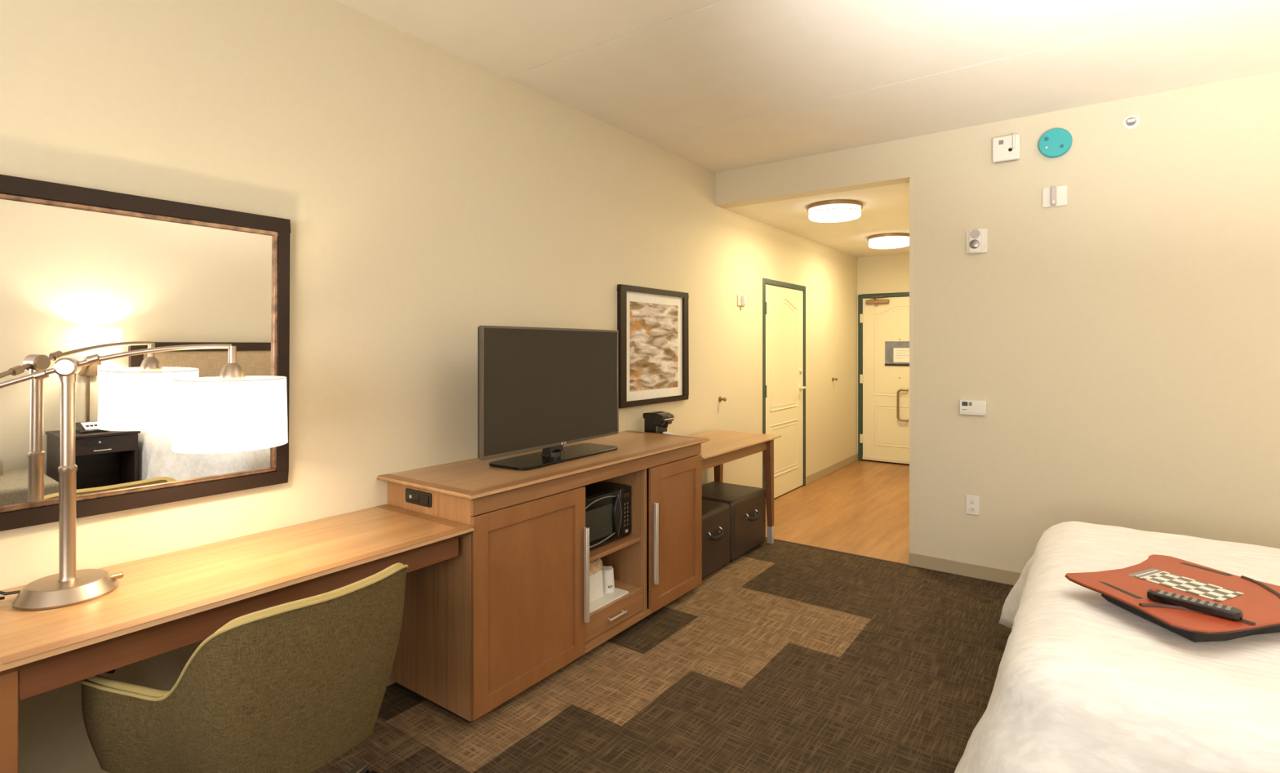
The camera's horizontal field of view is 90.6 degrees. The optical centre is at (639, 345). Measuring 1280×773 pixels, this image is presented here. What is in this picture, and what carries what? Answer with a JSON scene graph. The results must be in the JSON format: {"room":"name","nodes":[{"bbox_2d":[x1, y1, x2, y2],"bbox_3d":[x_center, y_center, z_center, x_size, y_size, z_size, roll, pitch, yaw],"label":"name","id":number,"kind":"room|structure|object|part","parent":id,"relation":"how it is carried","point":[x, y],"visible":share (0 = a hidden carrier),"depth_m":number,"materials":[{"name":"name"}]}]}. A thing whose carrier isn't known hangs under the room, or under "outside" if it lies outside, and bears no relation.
{"room":"hotel room","nodes":[
{"label":"hotel room","id":0,"kind":"room"},
{"bbox_2d":[0,0,857,772],"bbox_3d":[-0.287,0.040,3.917,0.140,2.820,10.420,0,0,36],"label":"wall","id":1,"kind":"structure","parent":0,"point":[430,196],"depth_m":2.63,"materials":[{"name":"beige paint"}]},
{"bbox_2d":[0,174,290,531],"bbox_3d":[-1.700,0.021,1.790,0.034,0.968,1.361,1,1,36],"label":"wall mirror","id":2,"kind":"object","parent":1,"relation":"attached to","point":[85,272],"visible":1,"depth_m":1.95,"materials":[{"name":"black mirror"}]},
{"bbox_2d":[386,453,857,686],"bbox_3d":[-0.263,1.405,3.825,0.008,0.090,10.300,0,0,36],"label":"baseboard","id":3,"kind":"structure","parent":1,"relation":"attached to","point":[822,473],"depth_m":7.13,"materials":[{"name":"beige plastic"}]},
{"bbox_2d":[617,284,688,408],"bbox_3d":[0.106,0.005,4.318,0.030,0.780,0.820,0,0,36],"label":"framed picture","id":4,"kind":"object","parent":1,"relation":"attached to","point":[653,326],"visible":0.89,"depth_m":4.28,"materials":[{"name":"black"}]},
{"bbox_2d":[629,301,677,391],"bbox_3d":[0.103,0.006,4.315,0.001,0.583,0.578,0,0,36],"label":"print","id":5,"kind":"object","parent":4,"relation":"attached to","point":[653,325],"depth_m":4.30},
{"bbox_2d":[718,396,726,401],"bbox_3d":[0.663,0.430,5.069,0.055,0.044,0.044,0,0,36],"label":"wall hook","id":6,"kind":"object","parent":1,"relation":"attached to","point":[720,398],"visible":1,"depth_m":5.07,"materials":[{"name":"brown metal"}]},
{"bbox_2d":[737,294,746,306],"bbox_3d":[0.875,-0.380,5.369,0.048,0.090,0.135,0,0,36],"label":"light","id":7,"kind":"object","parent":1,"relation":"attached to","point":[741,300],"visible":1,"depth_m":5.35,"materials":[{"name":"beige plastic"}]},
{"bbox_2d":[762,278,806,498],"bbox_3d":[1.395,0.418,6.168,0.159,2.063,1.033,0,0,36],"label":"door","id":8,"kind":"structure","parent":1,"relation":"in","point":[784,304],"depth_m":6.17,"materials":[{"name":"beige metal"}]},
{"bbox_3d":[1.400,0.990,6.146,0.006,0.415,0.595,0,0,36],"label":"panel moulding","id":9,"kind":"part","parent":8,"relation":"part of","materials":[{"name":"beige paint"}]},
{"bbox_3d":[1.400,0.080,6.146,0.006,0.995,0.595,0,0,36],"label":"panel moulding","id":10,"kind":"part","parent":8,"relation":"part of","materials":[{"name":"beige paint"}]},
{"bbox_3d":[1.400,0.990,6.146,0.012,0.490,0.670,0,0,36],"label":"panel moulding","id":11,"kind":"part","parent":8,"relation":"part of","materials":[{"name":"beige paint"}]},
{"bbox_3d":[1.400,0.080,6.146,0.012,1.070,0.670,0,0,36],"label":"panel moulding","id":12,"kind":"part","parent":8,"relation":"part of","materials":[{"name":"beige paint"}]},
{"bbox_3d":[1.645,0.430,6.433,0.063,0.064,0.142,0,0,36],"label":"handle","id":13,"kind":"part","parent":8,"relation":"part of","materials":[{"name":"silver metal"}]},
{"bbox_2d":[311,537,1013,772],"bbox_3d":[0.426,1.450,1.067,4.350,0.001,6.630,0,0,36],"label":"floor","id":14,"kind":"structure","parent":0,"point":[786,657],"depth_m":2.65,"materials":[{"name":"carpet"}]},
{"bbox_2d":[0,504,475,772],"bbox_3d":[-1.226,1.062,1.997,0.576,0.776,1.298,0,0,36],"label":"desk","id":15,"kind":"object","parent":14,"relation":"on","point":[162,603],"visible":0.97,"depth_m":1.77,"materials":[{"name":"brown wood"}]},
{"bbox_3d":[-1.592,1.079,1.529,0.495,0.742,0.050,0,0,36],"label":"panel","id":16,"kind":"part","parent":15,"relation":"part of","materials":[{"name":"brown wood"}]},
{"bbox_2d":[0,343,288,610],"bbox_3d":[-1.437,0.335,1.759,0.804,0.678,0.290,0,0,-30],"label":"desk lamp","id":17,"kind":"object","parent":15,"relation":"on","point":[230,411],"visible":1,"depth_m":1.75,"materials":[{"name":"silver metal"}]},
{"bbox_3d":[-1.497,0.076,1.746,0.628,0.161,0.014,0,0,-27],"label":"arm","id":18,"kind":"part","parent":17,"relation":"part of","materials":[{"name":"silver metal"}]},
{"bbox_3d":[-1.472,0.648,1.778,0.016,0.016,0.034,0,0,36],"label":"switch knob","id":19,"kind":"part","parent":17,"relation":"part of","materials":[{"name":"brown metal"}]},
{"bbox_3d":[-1.215,0.199,1.889,0.290,0.198,0.290,0,0,36],"label":"lamp shade","id":20,"kind":"part","parent":17,"relation":"part of","materials":[{"name":"white fabric"}]},
{"bbox_3d":[-1.215,0.029,1.889,0.022,0.053,0.022,0,0,36],"label":"drop stem","id":21,"kind":"part","parent":17,"relation":"part of","materials":[{"name":"silver metal"}]},
{"bbox_2d":[79,562,408,772],"bbox_3d":[-1.025,1.025,1.762,0.691,0.847,0.726,0,0,36],"label":"desk chair","id":22,"kind":"object","parent":14,"relation":"on","point":[294,686],"visible":1,"depth_m":1.54,"materials":[{"name":"green fabric"}]},
{"bbox_3d":[-0.944,1.360,1.926,0.048,0.044,0.300,0,0,18],"label":"leg","id":23,"kind":"part","parent":22,"relation":"part of","materials":[{"name":"silver metal"}]},
{"bbox_2d":[376,430,710,723],"bbox_3d":[-0.346,0.999,3.200,0.603,0.903,1.764,0,0,36],"label":"base cabinet","id":24,"kind":"object","parent":14,"relation":"on","point":[482,625],"visible":0.97,"depth_m":2.67,"materials":[{"name":"brown wood"}]},
{"bbox_2d":[404,488,431,507],"bbox_3d":[-0.898,0.616,2.562,0.169,0.056,0.012,0,0,36],"label":"power outlet","id":25,"kind":"object","parent":24,"relation":"attached to","point":[414,497],"depth_m":2.56,"materials":[{"name":"black plastic"}]},
{"bbox_3d":[-0.849,0.997,2.550,0.541,0.837,0.025,0,0,36],"label":"panel","id":26,"kind":"part","parent":24,"relation":"part of","materials":[{"name":"brown wood"}]},
{"bbox_3d":[-0.442,1.025,2.636,0.017,0.764,0.640,0,0,36],"label":"door","id":27,"kind":"part","parent":24,"relation":"part of","materials":[{"name":"brown wood"}]},
{"bbox_3d":[-0.448,1.028,2.640,0.010,0.645,0.520,0,0,36],"label":"door panel","id":28,"kind":"part","parent":24,"relation":"part of","materials":[{"name":"brown wood"}]},
{"bbox_2d":[477,325,618,470],"bbox_3d":[-0.423,0.231,3.096,0.250,0.632,0.984,0,0,34],"label":"television","id":29,"kind":"object","parent":24,"relation":"on","point":[546,388],"visible":1,"depth_m":2.99,"materials":[{"name":"black plastic"}]},
{"bbox_3d":[-0.350,0.609,3.217,0.537,0.062,1.690,0,0,36],"label":"rail","id":30,"kind":"part","parent":24,"relation":"part of","materials":[{"name":"brown wood"}]},
{"bbox_3d":[-0.244,1.038,2.868,0.032,0.425,0.021,0,0,36],"label":"handle","id":31,"kind":"part","parent":24,"relation":"part of","materials":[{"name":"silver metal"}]},
{"bbox_2d":[582,480,631,550],"bbox_3d":[-0.323,0.871,3.249,0.383,0.265,0.469,0,0,36],"label":"microwave oven","id":32,"kind":"object","parent":24,"relation":"on","point":[607,504],"visible":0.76,"depth_m":3.20,"materials":[{"name":"black plastic"}]},
{"bbox_3d":[-0.219,0.866,3.114,0.020,0.251,0.372,0,0,36],"label":"door","id":33,"kind":"part","parent":32,"relation":"part of","materials":[{"name":"black glass"}]},
{"bbox_3d":[-0.118,0.863,3.221,0.018,0.203,0.058,0,0,36],"label":"door handle","id":34,"kind":"part","parent":32,"relation":"part of","materials":[{"name":"black plastic"}]},
{"bbox_3d":[-0.081,0.866,3.306,0.020,0.251,0.094,0,0,36],"label":"control panel","id":35,"kind":"part","parent":32,"relation":"part of","materials":[{"name":"black plastic"}]},
{"bbox_2d":[589,587,628,613],"bbox_3d":[-0.249,1.262,3.153,0.215,0.007,0.375,0,0,36],"label":"tray","id":36,"kind":"object","parent":24,"relation":"on","point":[607,597],"visible":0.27,"depth_m":3.15,"materials":[{"name":"white plastic"}]},
{"bbox_2d":[589,558,603,603],"bbox_3d":[-0.283,1.159,3.119,0.100,0.197,0.211,0,0,36],"label":"bag","id":37,"kind":"object","parent":36,"relation":"on","point":[596,584],"visible":0.24,"depth_m":3.13,"materials":[{"name":"white paper"}]},
{"bbox_2d":[601,565,614,592],"bbox_3d":[-0.170,1.200,3.259,0.076,0.116,0.077,0,0,36],"label":"cup","id":38,"kind":"object","parent":36,"relation":"on","point":[607,571],"visible":0.81,"depth_m":3.23,"materials":[{"name":"white paper"}]},
{"bbox_3d":[-0.133,1.323,3.116,0.017,0.110,0.494,0,0,36],"label":"drawer","id":39,"kind":"part","parent":24,"relation":"part of","materials":[{"name":"brown wood"}]},
{"bbox_2d":[589,534,640,562],"bbox_3d":[-0.341,1.014,3.265,0.495,0.022,0.500,0,0,36],"label":"shelf","id":40,"kind":"object","parent":24,"relation":"attached to","point":[599,552],"depth_m":3.17,"materials":[{"name":"brown wood"}]},
{"bbox_3d":[-0.112,1.323,3.107,0.028,0.010,0.130,0,0,36],"label":"handle","id":41,"kind":"part","parent":24,"relation":"part of","materials":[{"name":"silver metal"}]},
{"bbox_3d":[-0.116,1.393,3.119,0.052,0.023,0.525,0,0,36],"label":"rail","id":42,"kind":"part","parent":24,"relation":"part of","materials":[{"name":"brown wood"}]},
{"bbox_3d":[0.124,0.997,3.901,0.541,0.837,0.025,0,0,36],"label":"panel","id":43,"kind":"part","parent":24,"relation":"part of","materials":[{"name":"brown wood"}]},
{"bbox_3d":[-0.361,1.397,3.224,0.510,0.016,1.638,0,0,36],"label":"panel","id":44,"kind":"part","parent":24,"relation":"part of","materials":[{"name":"brown wood"}]},
{"bbox_3d":[0.082,1.038,3.321,0.032,0.425,0.021,0,0,36],"label":"handle","id":45,"kind":"part","parent":24,"relation":"part of","materials":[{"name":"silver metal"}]},
{"bbox_3d":[0.205,1.025,3.534,0.017,0.764,0.525,0,0,36],"label":"door","id":46,"kind":"part","parent":24,"relation":"part of","materials":[{"name":"brown wood"}]},
{"bbox_3d":[0.199,1.028,3.539,0.010,0.645,0.405,0,0,36],"label":"door panel","id":47,"kind":"part","parent":24,"relation":"part of","materials":[{"name":"brown wood"}]},
{"bbox_2d":[702,499,729,578],"bbox_3d":[0.300,1.244,4.100,0.498,0.412,0.474,0,0,36],"label":"ottoman","id":48,"kind":"object","parent":14,"relation":"on","point":[715,515],"visible":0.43,"depth_m":4.00,"materials":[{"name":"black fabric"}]},
{"bbox_3d":[0.485,1.189,3.966,0.040,0.043,0.176,0,0,36],"label":"handle","id":49,"kind":"part","parent":48,"relation":"part of","materials":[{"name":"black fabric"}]},
{"bbox_2d":[702,481,765,562],"bbox_3d":[0.605,1.244,4.525,0.498,0.412,0.528,0,0,36],"label":"ottoman","id":50,"kind":"object","parent":14,"relation":"on","point":[747,504],"visible":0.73,"depth_m":4.39,"materials":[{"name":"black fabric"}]},
{"bbox_3d":[0.791,1.189,4.391,0.040,0.043,0.176,0,0,36],"label":"handle","id":51,"kind":"part","parent":50,"relation":"part of","materials":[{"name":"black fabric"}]},
{"bbox_2d":[688,429,781,543],"bbox_3d":[0.484,1.055,4.358,0.557,0.790,1.133,0,0,36],"label":"side table","id":52,"kind":"object","parent":14,"relation":"on","point":[723,446],"visible":0.59,"depth_m":4.59,"materials":[{"name":"brown wood"}]},
{"bbox_2d":[643,411,674,433],"bbox_3d":[0.135,0.546,4.093,0.200,0.228,0.130,0,0,36],"label":"coffee maker","id":53,"kind":"object","parent":52,"relation":"on","point":[657,422],"visible":0.69,"depth_m":4.06,"materials":[{"name":"black plastic"}]},
{"bbox_3d":[0.103,0.557,4.117,0.110,0.205,0.120,0,0,36],"label":"tank","id":54,"kind":"part","parent":53,"relation":"part of","materials":[{"name":"black plastic"}]},
{"bbox_3d":[0.164,0.510,4.073,0.040,0.030,0.040,0,0,36],"label":"spout","id":55,"kind":"part","parent":53,"relation":"part of","materials":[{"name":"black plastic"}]},
{"bbox_2d":[662,431,674,435],"bbox_3d":[0.181,0.602,4.060,0.076,0.090,0.076,0,0,36],"label":"paper cup","id":56,"kind":"object","parent":53,"relation":"on","point":[664,433],"visible":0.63,"depth_m":4.06,"materials":[{"name":"white paper"}]},
{"bbox_3d":[0.607,1.005,4.885,0.064,0.640,0.071,0,0,36],"label":"leg","id":57,"kind":"part","parent":52,"relation":"part of","materials":[{"name":"brown wood"}]},
{"bbox_3d":[0.940,1.005,4.646,0.064,0.640,0.071,0,0,36],"label":"leg","id":58,"kind":"part","parent":52,"relation":"part of","materials":[{"name":"brown wood"}]},
{"bbox_2d":[765,537,909,565],"bbox_3d":[1.190,1.448,4.603,1.455,0.003,0.016,0,0,36],"label":"trim","id":59,"kind":"structure","parent":14,"relation":"on","point":[766,537],"depth_m":4.44,"materials":[{"name":"brown wood"}]},
{"bbox_2d":[954,521,1279,772],"bbox_3d":[2.189,1.112,1.802,2.206,0.676,2.043,0,0,36],"label":"bed","id":60,"kind":"object","parent":14,"relation":"on","point":[1084,683],"visible":0.8,"depth_m":1.60,"materials":[{"name":"white fabric"}]},
{"bbox_2d":[1064,554,1279,642],"bbox_3d":[1.623,0.750,1.871,0.608,0.065,0.492,0,0,-22],"label":"tray","id":61,"kind":"object","parent":60,"relation":"on","point":[1260,603],"visible":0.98,"depth_m":1.82,"materials":[{"name":"red plastic"}]},
{"bbox_2d":[1128,568,1244,601],"bbox_3d":[1.651,0.723,1.923,0.136,0.002,0.230,0,0,-25],"label":"card","id":62,"kind":"object","parent":61,"relation":"on","point":[1195,587],"visible":1,"depth_m":1.91,"materials":[{"name":"paper"}]},
{"bbox_2d":[1146,588,1243,620],"bbox_3d":[1.520,0.709,1.742,0.048,0.025,0.200,0,0,-39],"label":"remote control","id":63,"kind":"object","parent":61,"relation":"on","point":[1191,603],"visible":1,"depth_m":1.73,"materials":[{"name":"black plastic"}]},
{"bbox_2d":[334,0,1279,173],"bbox_3d":[0.432,-1.430,1.075,4.590,0.120,6.890,0,0,36],"label":"ceiling","id":64,"kind":"structure","parent":0,"point":[717,86],"depth_m":3.02,"materials":[{"name":"paint"}]},
{"bbox_2d":[724,182,909,257],"bbox_3d":[2.303,-1.140,6.149,1.455,0.060,3.530,0,0,36],"label":"ceiling","id":65,"kind":"structure","parent":0,"point":[886,209],"depth_m":5.53,"materials":[{"name":"paint"}]},
{"bbox_2d":[807,200,862,222],"bbox_3d":[1.544,-1.058,5.031,0.424,0.105,0.424,0,0,36],"label":"ceiling light","id":66,"kind":"object","parent":65,"relation":"attached to","point":[832,211],"visible":1,"depth_m":4.89,"materials":[{"name":"white glass"}]},
{"bbox_2d":[866,232,909,248],"bbox_3d":[2.538,-1.058,6.454,0.424,0.105,0.424,0,0,36],"label":"ceiling light","id":67,"kind":"object","parent":65,"relation":"attached to","point":[895,240],"visible":0.89,"depth_m":6.31,"materials":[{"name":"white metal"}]},
{"bbox_2d":[765,459,909,564],"bbox_3d":[2.241,1.475,6.181,1.595,0.050,3.790,0,0,36],"label":"floor","id":68,"kind":"structure","parent":0,"point":[861,507],"depth_m":5.54,"materials":[{"name":"brown wood"}]},
{"bbox_2d":[857,253,909,453],"bbox_3d":[3.433,0.040,7.596,1.595,2.820,0.140,0,0,36],"label":"wall","id":69,"kind":"structure","parent":0,"point":[890,273],"depth_m":7.83,"materials":[{"name":"beige paint"}]},
{"bbox_2d":[857,292,909,464],"bbox_3d":[3.182,0.404,7.705,1.039,2.093,0.158,0,0,36],"label":"door","id":70,"kind":"structure","parent":69,"relation":"in","point":[883,391],"depth_m":7.83,"materials":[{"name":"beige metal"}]},
{"bbox_3d":[2.940,-0.551,7.816,0.183,0.123,0.056,0,0,36],"label":"closer arm","id":71,"kind":"part","parent":70,"relation":"part of","materials":[{"name":"brown metal"}]},
{"bbox_3d":[3.176,0.989,7.699,0.640,0.501,0.012,0,0,36],"label":"panel moulding","id":72,"kind":"part","parent":70,"relation":"part of","materials":[{"name":"beige paint"}]},
{"bbox_3d":[3.176,0.067,7.699,0.640,1.104,0.012,0,0,36],"label":"panel moulding","id":73,"kind":"part","parent":70,"relation":"part of","materials":[{"name":"beige paint"}]},
{"bbox_3d":[3.176,0.989,7.699,0.565,0.426,0.006,0,0,36],"label":"panel moulding","id":74,"kind":"part","parent":70,"relation":"part of","materials":[{"name":"beige paint"}]},
{"bbox_3d":[3.176,0.067,7.699,0.565,1.029,0.006,0,0,36],"label":"panel moulding","id":75,"kind":"part","parent":70,"relation":"part of","materials":[{"name":"beige paint"}]},
{"bbox_2d":[884,341,909,365],"bbox_3d":[3.164,0.099,7.698,0.364,0.297,0.015,0,0,36],"label":"notice","id":76,"kind":"object","parent":70,"relation":"attached to","point":[896,353],"visible":0.7,"depth_m":7.72,"materials":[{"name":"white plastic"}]},
{"bbox_3d":[3.162,0.236,7.695,0.364,0.022,0.008,0,0,36],"label":"rail","id":77,"kind":"part","parent":76,"relation":"part of","materials":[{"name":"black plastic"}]},
{"bbox_3d":[3.175,0.721,7.662,0.126,0.393,0.061,0,0,36],"label":"pull handle","id":78,"kind":"part","parent":70,"relation":"part of","materials":[{"name":"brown metal"}]},
{"bbox_2d":[715,71,1279,573],"bbox_3d":[2.405,0.040,3.814,4.350,2.820,0.140,0,0,36],"label":"wall","id":79,"kind":"structure","parent":0,"point":[1120,342],"depth_m":3.60,"materials":[{"name":"beige paint"}]},
{"bbox_2d":[909,177,914,553],"bbox_3d":[1.797,0.132,4.181,0.031,2.464,0.031,0,0,36],"label":"trim","id":80,"kind":"structure","parent":79,"relation":"attached to","point":[912,180],"depth_m":4.17,"materials":[{"name":"beige paint"}]},
{"bbox_2d":[908,552,1021,585],"bbox_3d":[4.021,1.407,4.819,2.903,0.085,3.678,0,0,36],"label":"baseboard","id":81,"kind":"structure","parent":79,"relation":"attached to","point":[973,571],"depth_m":3.98,"materials":[{"name":"beige plastic"}]},
{"bbox_2d":[959,400,986,415],"bbox_3d":[2.074,0.387,3.950,0.148,0.090,0.025,0,0,36],"label":"thermostat","id":82,"kind":"object","parent":79,"relation":"attached to","point":[966,406],"visible":1,"depth_m":3.94,"materials":[{"name":"white plastic"}]},
{"bbox_2d":[965,494,979,515],"bbox_3d":[2.077,0.998,3.957,0.075,0.120,0.011,0,0,36],"label":"wall outlet","id":83,"kind":"object","parent":79,"relation":"attached to","point":[972,502],"visible":1,"depth_m":3.96,"materials":[{"name":"white plastic"}]},
{"bbox_2d":[969,499,975,504],"bbox_3d":[2.075,0.976,3.955,0.034,0.029,0.003,0,0,36],"label":"receptacle","id":84,"kind":"object","parent":83,"relation":"attached to","point":[971,501],"depth_m":3.95,"materials":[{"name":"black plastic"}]},
{"bbox_2d":[969,506,975,511],"bbox_3d":[2.075,1.020,3.955,0.034,0.029,0.003,0,0,36],"label":"receptacle","id":85,"kind":"object","parent":83,"relation":"attached to","point":[971,508],"depth_m":3.95,"materials":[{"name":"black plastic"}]},
{"bbox_2d":[966,228,987,253],"bbox_3d":[2.087,-0.647,3.930,0.118,0.150,0.043,0,0,36],"label":"fire alarm strobe","id":86,"kind":"object","parent":79,"relation":"attached to","point":[976,239],"visible":1,"depth_m":3.92,"materials":[{"name":"white plastic"}]},
{"bbox_2d":[969,229,979,238],"bbox_3d":[2.072,-0.690,3.921,0.056,0.056,0.002,0,0,36],"label":"speaker grille","id":87,"kind":"object","parent":86,"relation":"attached to","point":[974,233],"depth_m":3.92,"materials":[{"name":"beige plastic"}]},
{"bbox_2d":[992,133,1020,163],"bbox_3d":[2.213,-1.188,3.830,0.146,0.154,0.058,0,0,36],"label":"smoke detector","id":88,"kind":"object","parent":79,"relation":"attached to","point":[1007,148],"visible":1,"depth_m":3.82,"materials":[{"name":"white plastic"}]},
{"bbox_2d":[998,140,1003,145],"bbox_3d":[2.183,-1.228,3.831,0.025,0.025,0.002,0,0,36],"label":"vent grille","id":89,"kind":"object","parent":88,"relation":"attached to","point":[1000,142],"depth_m":3.83,"materials":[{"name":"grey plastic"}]},
{"bbox_2d":[1042,185,1067,208],"bbox_3d":[2.416,-0.870,3.693,0.122,0.116,0.043,0,0,36],"label":"light","id":90,"kind":"object","parent":79,"relation":"attached to","point":[1055,196],"visible":1,"depth_m":3.69,"materials":[{"name":"white plastic"}]},
{"bbox_2d":[1038,128,1072,158],"bbox_3d":[2.417,-1.178,3.690,0.166,0.166,0.046,0,0,36],"label":"detector","id":91,"kind":"object","parent":79,"relation":"attached to","point":[1054,143],"visible":1,"depth_m":3.67,"materials":[{"name":"teal plastic"}]},
{"bbox_2d":[1122,115,1139,128],"bbox_3d":[2.705,-1.235,3.491,0.076,0.076,0.032,0,0,36],"label":"sprinkler head","id":92,"kind":"object","parent":79,"relation":"attached to","point":[1131,122],"visible":1,"depth_m":3.50},
{"bbox_2d":[1126,118,1135,125],"bbox_3d":[2.712,-1.235,3.501,0.042,0.042,0.003,0,0,36],"label":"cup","id":93,"kind":"object","parent":92,"relation":"on","point":[1133,123],"depth_m":3.50,"materials":[{"name":"plastic"}]},
{"bbox_2d":[1101,588,1279,642],"bbox_3d":[1.629,0.756,1.854,0.474,0.051,0.351,0,0,-20],"label":"cushion","id":94,"kind":"object","parent":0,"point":[1260,607],"depth_m":1.73,"materials":[{"name":"black fabric"}]}
]}

